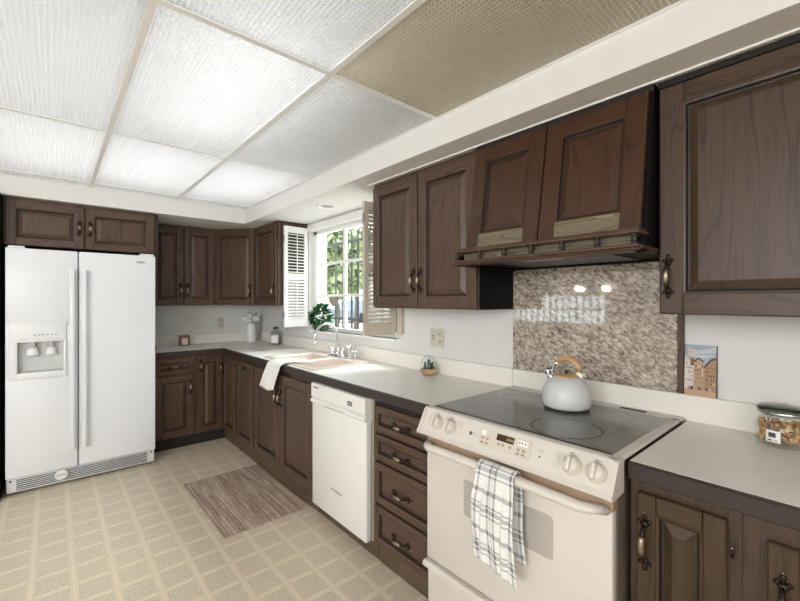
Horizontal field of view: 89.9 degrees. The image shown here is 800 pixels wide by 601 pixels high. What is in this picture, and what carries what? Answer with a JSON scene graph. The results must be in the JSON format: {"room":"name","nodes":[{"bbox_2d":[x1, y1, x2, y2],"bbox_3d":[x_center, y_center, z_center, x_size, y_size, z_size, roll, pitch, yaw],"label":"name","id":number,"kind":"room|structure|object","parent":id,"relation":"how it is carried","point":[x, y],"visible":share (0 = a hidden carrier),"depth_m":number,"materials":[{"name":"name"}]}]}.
{"room":"kitchen","nodes":[
{"label":"kitchen","id":0,"kind":"room"},
{"bbox_2d":[155,305,259,335],"bbox_3d":[-3.742,0.035,3.175,5.300,2.700,0.150,0,0,-41],"label":"wall","id":1,"kind":"structure","parent":0,"point":[170,320],"depth_m":4.42,"materials":[{"name":"paint"}]},
{"bbox_2d":[3,196,154,254],"bbox_3d":[-2.704,-0.575,3.427,0.936,0.346,0.822,0,0,-41],"label":"upper cabinet","id":2,"kind":"object","parent":1,"relation":"attached to","point":[29,223],"visible":1,"depth_m":3.11,"materials":[{"name":"brown wood"}]},
{"bbox_2d":[153,215,157,305],"bbox_3d":[-2.366,-0.350,3.774,0.030,0.795,0.743,0,0,-41],"label":"filler panel","id":3,"kind":"object","parent":2,"relation":"attached to","point":[156,216],"visible":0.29,"depth_m":3.49,"materials":[{"name":"brown wood"}]},
{"bbox_2d":[158,223,214,304],"bbox_3d":[-2.253,-0.350,4.119,0.588,0.795,0.367,0,0,-41],"label":"upper cabinet","id":4,"kind":"object","parent":1,"relation":"attached to","point":[185,253],"visible":0.94,"depth_m":4.02,"materials":[{"name":"brown wood"}]},
{"bbox_2d":[217,318,222,327],"bbox_3d":[-2.039,0.253,4.544,0.074,0.116,0.008,0,0,-41],"label":"wall outlet","id":5,"kind":"object","parent":1,"relation":"attached to","point":[219,320],"visible":1,"depth_m":4.54,"materials":[{"name":"plastic"}]},
{"bbox_2d":[0,438,427,600],"bbox_3d":[-1.239,1.415,0.399,5.450,0.060,7.625,0,0,-41],"label":"floor","id":6,"kind":"structure","parent":0,"point":[132,533],"depth_m":2.26,"materials":[{"name":"tile"}]},
{"bbox_2d":[0,193,5,499],"bbox_3d":[-3.059,0.319,3.074,0.051,2.133,0.893,0,0,-41],"label":"end panel","id":7,"kind":"object","parent":6,"relation":"on","point":[2,246],"visible":0.5,"depth_m":2.90,"materials":[{"name":"black paint"}]},
{"bbox_2d":[5,245,154,493],"bbox_3d":[-2.666,0.499,3.386,0.905,1.772,0.910,0,0,-41],"label":"refrigerator","id":8,"kind":"object","parent":6,"relation":"on","point":[80,327],"visible":1,"depth_m":3.02,"materials":[{"name":"white metal"}]},
{"bbox_2d":[154,355,195,452],"bbox_3d":[-2.259,0.949,3.914,0.355,0.872,0.666,0,0,-41],"label":"base cabinet","id":9,"kind":"object","parent":6,"relation":"on","point":[175,377],"visible":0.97,"depth_m":3.70,"materials":[{"name":"brown wood"}]},
{"bbox_2d":[194,353,239,448],"bbox_3d":[-1.696,0.949,4.196,0.861,0.872,0.979,0,0,-41],"label":"base cabinet","id":10,"kind":"object","parent":6,"relation":"on","point":[215,373],"visible":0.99,"depth_m":3.88,"materials":[{"name":"brown wood"}]},
{"bbox_2d":[155,331,513,413],"bbox_3d":[-0.991,0.444,3.120,1.211,0.150,3.534,0,0,-41],"label":"countertop","id":11,"kind":"structure","parent":10,"relation":"on","point":[395,378],"depth_m":2.59,"materials":[{"name":"beige laminate"}]},
{"bbox_2d":[179,334,189,345],"bbox_3d":[-2.261,0.409,4.207,0.090,0.122,0.060,0,0,-45],"label":"block","id":12,"kind":"object","parent":11,"relation":"on","point":[184,340],"visible":1,"depth_m":4.18,"materials":[{"name":"wood"}]},
{"bbox_2d":[181,338,187,344],"bbox_3d":[-2.259,0.427,4.204,0.064,0.070,0.042,0,0,-45],"label":"picture","id":13,"kind":"object","parent":12,"relation":"on","point":[184,341],"depth_m":4.18,"materials":[{"name":"paper"}]},
{"bbox_2d":[242,312,259,341],"bbox_3d":[-1.710,0.302,4.601,0.116,0.336,0.195,0,0,41],"label":"flower vase","id":14,"kind":"object","parent":11,"relation":"on","point":[250,328],"visible":1,"depth_m":4.57,"materials":[{"name":"white ceramic"}]},
{"bbox_2d":[270,325,278,342],"bbox_3d":[-1.324,0.367,4.277,0.114,0.208,0.115,0,0,19],"label":"soap bottle","id":15,"kind":"object","parent":11,"relation":"on","point":[273,338],"visible":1,"depth_m":4.23,"materials":[{"name":"clear glass"}]},
{"bbox_2d":[259,359,314,389],"bbox_3d":[-0.860,0.561,2.993,0.507,0.229,0.203,0,0,8],"label":"towel","id":16,"kind":"object","parent":11,"relation":"on","point":[271,371],"visible":1,"depth_m":2.99,"materials":[{"name":"white fabric"}]},
{"bbox_2d":[264,351,374,370],"bbox_3d":[-0.655,0.550,3.168,0.534,0.181,0.838,0,0,-41],"label":"sink","id":17,"kind":"object","parent":11,"relation":"in","point":[323,360],"visible":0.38,"depth_m":3.17,"materials":[{"name":"ceramic"}]},
{"bbox_2d":[346,345,351,358],"bbox_3d":[-0.409,0.409,3.197,0.056,0.102,0.043,0,0,-41],"label":"sprayer","id":18,"kind":"object","parent":17,"relation":"on","point":[349,347],"visible":1,"depth_m":3.19,"materials":[{"name":"silver metal"}]},
{"bbox_2d":[351,351,356,359],"bbox_3d":[-0.360,0.428,3.128,0.062,0.065,0.034,0,0,-41],"label":"soap dispenser","id":19,"kind":"object","parent":17,"relation":"on","point":[354,352],"visible":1,"depth_m":3.13,"materials":[{"name":"silver metal"}]},
{"bbox_2d":[313,323,346,356],"bbox_3d":[-0.595,0.320,3.268,0.252,0.280,0.238,0,0,-41],"label":"faucet","id":20,"kind":"object","parent":11,"relation":"on","point":[337,353],"visible":1,"depth_m":3.30,"materials":[{"name":"silver metal"}]},
{"bbox_2d":[420,359,437,374],"bbox_3d":[0.182,0.411,2.539,0.116,0.119,0.116,0,0,-41],"label":"terrarium","id":21,"kind":"object","parent":11,"relation":"on","point":[428,369],"visible":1,"depth_m":2.51,"materials":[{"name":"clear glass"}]},
{"bbox_2d":[183,464,309,537],"bbox_3d":[-1.114,1.381,2.849,0.572,0.009,0.911,0,0,-41],"label":"woven rug","id":22,"kind":"object","parent":6,"relation":"on","point":[235,502],"visible":1,"depth_m":2.79,"materials":[{"name":"fabric"}]},
{"bbox_2d":[236,358,258,463],"bbox_3d":[-1.155,0.949,3.720,0.666,0.872,0.445,0,0,-41],"label":"base cabinet","id":23,"kind":"object","parent":6,"relation":"on","point":[244,368],"visible":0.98,"depth_m":3.51,"materials":[{"name":"brown wood"}]},
{"bbox_2d":[254,363,319,512],"bbox_3d":[-0.673,0.949,3.164,0.666,0.872,1.021,0,0,-41],"label":"base cabinet","id":24,"kind":"object","parent":6,"relation":"on","point":[283,415],"visible":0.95,"depth_m":2.88,"materials":[{"name":"brown wood"}]},
{"bbox_2d":[310,382,378,558],"bbox_3d":[-0.149,0.953,2.523,0.616,0.864,0.618,0,0,-41],"label":"dishwasher","id":25,"kind":"object","parent":6,"relation":"on","point":[343,421],"visible":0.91,"depth_m":2.27,"materials":[{"name":"metal"}]},
{"bbox_2d":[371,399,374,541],"bbox_3d":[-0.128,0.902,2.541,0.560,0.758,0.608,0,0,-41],"label":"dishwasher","id":26,"kind":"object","parent":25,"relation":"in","point":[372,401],"depth_m":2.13,"materials":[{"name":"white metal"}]},
{"bbox_2d":[374,400,427,598],"bbox_3d":[0.223,0.949,2.129,0.666,0.872,0.450,0,0,-41],"label":"base cabinet","id":27,"kind":"object","parent":6,"relation":"on","point":[400,454],"visible":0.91,"depth_m":1.94,"materials":[{"name":"brown wood"}]},
{"bbox_2d":[417,386,684,600],"bbox_3d":[0.583,0.920,1.623,0.747,0.930,0.784,0,0,-41],"label":"range","id":28,"kind":"object","parent":6,"relation":"on","point":[574,482],"visible":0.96,"depth_m":1.37,"materials":[{"name":"metal"}]},
{"bbox_2d":[456,422,462,433],"bbox_3d":[0.233,0.497,1.562,0.023,0.040,0.020,0,0,-41],"label":"switch","id":29,"kind":"object","parent":28,"relation":"attached to","point":[459,425],"depth_m":1.56,"materials":[{"name":"plastic"}]},
{"bbox_2d":[471,458,525,589],"bbox_3d":[0.330,0.745,1.367,0.067,0.366,0.184,0,0,-41],"label":"plaid towel","id":30,"kind":"object","parent":28,"relation":"hanging from","point":[496,503],"visible":1,"depth_m":1.34,"materials":[{"name":"fabric"}]},
{"bbox_2d":[424,439,615,600],"bbox_3d":[0.343,0.834,1.415,0.112,0.518,0.752,0,0,-41],"label":"oven","id":31,"kind":"object","parent":28,"relation":"in","point":[569,534],"depth_m":1.33,"materials":[{"name":"beige metal"}]},
{"bbox_2d":[435,388,669,454],"bbox_3d":[0.595,0.463,1.643,0.554,0.013,0.734,0,0,-41],"label":"glass cooktop","id":32,"kind":"object","parent":28,"relation":"in","point":[603,429],"depth_m":1.53,"materials":[{"name":"black glass"}]},
{"bbox_2d":[553,451,560,466],"bbox_3d":[0.494,0.497,1.260,0.023,0.040,0.020,0,0,-41],"label":"switch","id":33,"kind":"object","parent":28,"relation":"attached to","point":[556,454],"depth_m":1.26,"materials":[{"name":"plastic"}]},
{"bbox_2d":[542,356,591,412],"bbox_3d":[0.705,0.346,1.710,0.198,0.220,0.206,0,0,-35],"label":"kettle","id":34,"kind":"object","parent":28,"relation":"on","point":[566,392],"visible":1,"depth_m":1.64,"materials":[{"name":"metal"}]},
{"bbox_2d":[620,407,646,412],"bbox_3d":[0.974,0.456,1.674,0.024,0.001,0.100,0,0,-41],"label":"vent","id":35,"kind":"object","parent":28,"relation":"in","point":[623,408],"depth_m":1.67,"materials":[{"name":"metal"}]},
{"bbox_2d":[631,479,742,600],"bbox_3d":[0.971,0.949,1.267,0.666,0.872,0.252,0,0,-41],"label":"base cabinet","id":36,"kind":"object","parent":6,"relation":"on","point":[684,548],"visible":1,"depth_m":1.07,"materials":[{"name":"brown wood"}]},
{"bbox_2d":[743,514,799,600],"bbox_3d":[1.281,0.949,0.908,0.666,0.872,0.695,0,0,-41],"label":"base cabinet","id":37,"kind":"object","parent":6,"relation":"on","point":[771,551],"visible":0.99,"depth_m":0.94,"materials":[{"name":"brown wood"}]},
{"bbox_2d":[513,369,799,530],"bbox_3d":[0.971,0.444,1.297,0.632,0.150,1.789,0,0,-41],"label":"countertop","id":38,"kind":"structure","parent":37,"relation":"on","point":[715,457],"depth_m":1.21,"materials":[{"name":"beige laminate"}]},
{"bbox_2d":[684,344,717,398],"bbox_3d":[1.162,0.271,1.550,0.029,0.196,0.104,0,0,-41],"label":"picture","id":39,"kind":"object","parent":38,"relation":"on","point":[700,361],"visible":1,"depth_m":1.54},
{"bbox_2d":[754,402,799,443],"bbox_3d":[1.248,0.406,1.308,0.138,0.128,0.138,0,0,32],"label":"glass jar","id":40,"kind":"object","parent":38,"relation":"on","point":[772,436],"visible":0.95,"depth_m":1.29,"materials":[{"name":"clear glass"}]},
{"bbox_2d":[757,417,799,445],"bbox_3d":[1.248,0.428,1.308,0.127,0.077,0.123,0,0,-41],"label":"cookies","id":41,"kind":"object","parent":40,"relation":"in","point":[786,427],"visible":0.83,"depth_m":1.30,"materials":[{"name":"beige food"}]},
{"bbox_2d":[0,0,799,228],"bbox_3d":[-1.239,-0.992,0.399,5.150,0.486,7.325,0,0,-41],"label":"ceiling","id":42,"kind":"structure","parent":0,"point":[691,33],"depth_m":1.67,"materials":[{"name":"paint"}]},
{"bbox_2d":[316,203,337,208],"bbox_3d":[-0.577,-0.746,3.178,0.170,0.007,0.170,0,0,-41],"label":"recessed light","id":43,"kind":"object","parent":42,"relation":"in","point":[323,205],"visible":1,"depth_m":3.17,"materials":[{"name":"white"}]},
{"bbox_2d":[0,0,689,209],"bbox_3d":[-0.945,-0.902,1.891,1.788,0.040,3.815,0,0,-41],"label":"grid","id":44,"kind":"structure","parent":42,"relation":"attached to","point":[151,6],"depth_m":1.64,"materials":[{"name":"white metal"}]},
{"bbox_2d":[0,170,89,185],"bbox_3d":[-2.594,-0.891,2.883,0.585,0.007,0.145,0,0,-41],"label":"ceiling panel","id":45,"kind":"object","parent":44,"relation":"attached to","point":[1,171],"visible":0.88,"depth_m":2.92,"materials":[{"name":"white plastic"}]},
{"bbox_2d":[0,108,105,181],"bbox_3d":[-2.143,-0.891,2.364,0.585,0.007,1.210,0,0,-41],"label":"ceiling panel","id":46,"kind":"object","parent":44,"relation":"attached to","point":[28,143],"visible":0.98,"depth_m":2.31,"materials":[{"name":"white plastic"}]},
{"bbox_2d":[0,0,147,129],"bbox_3d":[-1.345,-0.891,1.442,0.585,0.007,1.210,0,0,-41],"label":"ceiling panel","id":47,"kind":"object","parent":44,"relation":"attached to","point":[68,60],"visible":1,"depth_m":1.45,"materials":[{"name":"white plastic"}]},
{"bbox_2d":[93,184,176,198],"bbox_3d":[-2.144,-0.891,3.273,0.585,0.007,0.145,0,0,-41],"label":"ceiling panel","id":48,"kind":"object","parent":44,"relation":"attached to","point":[94,185],"visible":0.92,"depth_m":3.27,"materials":[{"name":"white plastic"}]},
{"bbox_2d":[179,197,246,208],"bbox_3d":[-1.694,-0.891,3.663,0.585,0.007,0.145,0,0,-41],"label":"ceiling panel","id":49,"kind":"object","parent":44,"relation":"attached to","point":[181,198],"visible":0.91,"depth_m":3.67,"materials":[{"name":"white plastic"}]},
{"bbox_2d":[184,159,309,205],"bbox_3d":[-1.244,-0.891,3.143,0.585,0.007,1.210,0,0,-41],"label":"ceiling panel","id":50,"kind":"object","parent":44,"relation":"attached to","point":[233,182],"visible":0.94,"depth_m":3.05,"materials":[{"name":"white plastic"}]},
{"bbox_2d":[166,0,413,70],"bbox_3d":[-0.096,-0.891,0.909,0.585,0.007,1.210,0,0,-41],"label":"ceiling panel","id":51,"kind":"object","parent":44,"relation":"attached to","point":[322,33],"visible":1,"depth_m":1.27,"materials":[{"name":"white plastic"}]},
{"bbox_2d":[231,77,430,175],"bbox_3d":[-0.445,-0.891,2.221,0.585,0.007,1.210,0,0,-41],"label":"ceiling panel","id":52,"kind":"object","parent":44,"relation":"attached to","point":[338,121],"visible":0.99,"depth_m":2.08,"materials":[{"name":"white plastic"}]},
{"bbox_2d":[336,0,679,116],"bbox_3d":[0.354,-0.891,1.299,0.585,0.007,1.210,0,0,-41],"label":"ceiling panel","id":53,"kind":"object","parent":44,"relation":"attached to","point":[444,55],"visible":1,"depth_m":1.38,"materials":[{"name":"beige plastic"}]},
{"bbox_2d":[368,27,799,185],"bbox_3d":[0.878,-0.746,1.356,0.008,0.006,3.300,0,0,-41],"label":"trim","id":54,"kind":"structure","parent":42,"relation":"attached to","point":[796,29],"depth_m":1.42,"materials":[{"name":"white wood"}]},
{"bbox_2d":[260,208,799,424],"bbox_3d":[0.764,0.035,2.134,0.150,2.700,7.625,0,0,-41],"label":"wall","id":55,"kind":"structure","parent":0,"point":[759,356],"depth_m":1.57,"materials":[{"name":"paint"}]},
{"bbox_2d":[214,228,255,304],"bbox_3d":[-1.708,-0.350,4.399,0.616,0.795,0.657,0,0,-41],"label":"upper cabinet","id":56,"kind":"object","parent":55,"relation":"attached to","point":[233,248],"visible":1,"depth_m":4.17,"materials":[{"name":"brown wood"}]},
{"bbox_2d":[254,220,307,305],"bbox_3d":[-1.223,-0.350,4.029,0.367,0.795,0.548,0,0,-41],"label":"upper cabinet","id":57,"kind":"object","parent":55,"relation":"attached to","point":[268,239],"visible":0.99,"depth_m":3.86,"materials":[{"name":"brown wood"}]},
{"bbox_2d":[283,225,307,326],"bbox_3d":[-0.998,-0.227,3.840,0.258,0.955,0.047,0,0,-45],"label":"window shutter","id":58,"kind":"object","parent":55,"relation":"attached to","point":[295,314],"visible":1,"depth_m":3.83,"materials":[{"name":"wood"}]},
{"bbox_2d":[155,331,513,386],"bbox_3d":[-0.987,0.420,3.124,1.199,0.102,3.534,0,0,-41],"label":"backsplash","id":59,"kind":"structure","parent":55,"relation":"attached to","point":[498,375],"depth_m":2.98,"materials":[{"name":"beige laminate"}]},
{"bbox_2d":[307,209,399,341],"bbox_3d":[-0.408,-0.216,3.440,0.112,1.038,1.425,0,0,-41],"label":"window","id":60,"kind":"structure","parent":55,"relation":"in","point":[358,214],"depth_m":3.58,"materials":[{"name":"white wood"}]},
{"bbox_2d":[308,303,334,330],"bbox_3d":[-0.737,0.155,3.739,0.252,0.273,0.268,0,0,-41],"label":"potted plant","id":61,"kind":"object","parent":60,"relation":"on","point":[316,322],"visible":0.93,"depth_m":3.71,"materials":[{"name":"green plant"}]},
{"bbox_2d":[362,201,403,335],"bbox_3d":[-0.117,-0.220,2.813,0.304,0.930,0.091,0,0,-35],"label":"window shutter","id":62,"kind":"object","parent":60,"relation":"attached to","point":[372,317],"visible":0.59,"depth_m":2.78,"materials":[{"name":"wood"}]},
{"bbox_2d":[431,328,443,347],"bbox_3d":[0.240,0.244,2.614,0.012,0.118,0.118,0,0,-41],"label":"wall outlet","id":63,"kind":"object","parent":55,"relation":"attached to","point":[437,335],"visible":1,"depth_m":2.61,"materials":[{"name":"plastic"}]},
{"bbox_2d":[373,150,512,309],"bbox_3d":[0.206,-0.350,2.380,0.368,0.795,0.851,0,0,-41],"label":"upper cabinet","id":64,"kind":"object","parent":55,"relation":"attached to","point":[421,217],"visible":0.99,"depth_m":2.22,"materials":[{"name":"brown wood"}]},
{"bbox_2d":[452,84,658,270],"bbox_3d":[0.680,-0.454,1.715,0.490,0.587,0.786,0,0,-41],"label":"range hood","id":65,"kind":"object","parent":55,"relation":"attached to","point":[580,188],"visible":0.98,"depth_m":1.54,"materials":[{"name":"brown wood"}]},
{"bbox_2d":[513,262,684,393],"bbox_3d":[0.871,0.097,1.881,0.018,0.543,0.778,0,0,-41],"label":"backsplash","id":66,"kind":"structure","parent":55,"relation":"attached to","point":[606,318],"depth_m":1.82,"materials":[{"name":"brown stone"}]},
{"bbox_2d":[513,369,799,441],"bbox_3d":[1.202,0.420,1.497,0.021,0.102,1.789,0,0,-41],"label":"backsplash","id":67,"kind":"structure","parent":55,"relation":"attached to","point":[736,415],"depth_m":1.59,"materials":[{"name":"beige laminate"}]},
{"bbox_2d":[658,33,799,316],"bbox_3d":[1.301,-0.350,1.115,0.367,0.795,0.942,0,0,-41],"label":"upper cabinet","id":68,"kind":"object","parent":55,"relation":"attached to","point":[729,129],"visible":1,"depth_m":1.22,"materials":[{"name":"brown wood"}]},
{"bbox_3d":[-1.152,-1.061,-0.069,4.668,0.348,6.505,0,0,-41],"label":"ceiling","id":69,"kind":"structure","parent":0,"visible":0},
{"bbox_2d":[95,133,223,195],"bbox_3d":[-1.694,-0.891,2.753,0.585,0.007,1.210,0,0,-41],"label":"ceiling panel","id":70,"kind":"object","parent":69,"relation":"attached to","point":[127,162],"visible":0.98,"depth_m":2.64,"materials":[{"name":"white plastic"}]},
{"bbox_2d":[113,4,324,155],"bbox_3d":[-0.895,-0.891,1.831,0.585,0.007,1.210,0,0,-41],"label":"ceiling panel","id":71,"kind":"object","parent":69,"relation":"attached to","point":[194,84],"visible":1,"depth_m":1.66,"materials":[{"name":"white plastic"}]},
{"label":"outside","id":72,"kind":"structure","parent":0,"visible":0},
{"bbox_2d":[327,309,388,329],"bbox_3d":[13.633,1.470,31.654,57.940,0.070,90.000,0,0,-41],"label":"ground","id":73,"kind":"structure","parent":72,"point":[349,321],"depth_m":23.98,"materials":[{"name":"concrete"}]},
{"bbox_2d":[322,234,326,318],"bbox_3d":[-0.928,-0.040,4.363,0.190,2.950,0.190,0,0,-41],"label":"wall","id":74,"kind":"structure","parent":73,"relation":"on","point":[324,237],"depth_m":4.33,"materials":[{"name":"paint"}]},
{"bbox_2d":[328,234,342,327],"bbox_3d":[-0.674,-0.201,4.245,0.024,0.958,0.277,0,0,-41],"label":"iron grille","id":75,"kind":"object","parent":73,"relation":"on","point":[336,243],"depth_m":4.24,"materials":[{"name":"grey metal"}]},
{"bbox_2d":[327,230,361,327],"bbox_3d":[-1.872,-0.468,11.787,2.266,3.820,2.365,0,0,-41],"label":"tree","id":76,"kind":"object","parent":73,"relation":"on","point":[331,237],"visible":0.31,"depth_m":11.30,"materials":[{"name":"green plant"}]},
{"bbox_2d":[331,300,361,322],"bbox_3d":[-3.006,0.710,27.296,1.760,1.450,4.300,0,0,14],"label":"parked car","id":77,"kind":"object","parent":73,"relation":"on","point":[349,301],"visible":0.25,"depth_m":25.70,"materials":[{"name":"blue paint"}]},
{"bbox_2d":[331,226,372,328],"bbox_3d":[-1.838,-0.938,16.089,2.902,4.759,2.896,0,0,-41],"label":"tree","id":78,"kind":"object","parent":73,"relation":"on","point":[353,229],"visible":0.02,"depth_m":16.10,"materials":[{"name":"green plant"}]},
{"bbox_2d":[348,227,362,329],"bbox_3d":[-0.432,-0.221,3.965,0.024,1.002,0.242,0,0,-41],"label":"iron grille","id":79,"kind":"object","parent":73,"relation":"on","point":[351,241],"depth_m":3.94,"materials":[{"name":"grey metal"}]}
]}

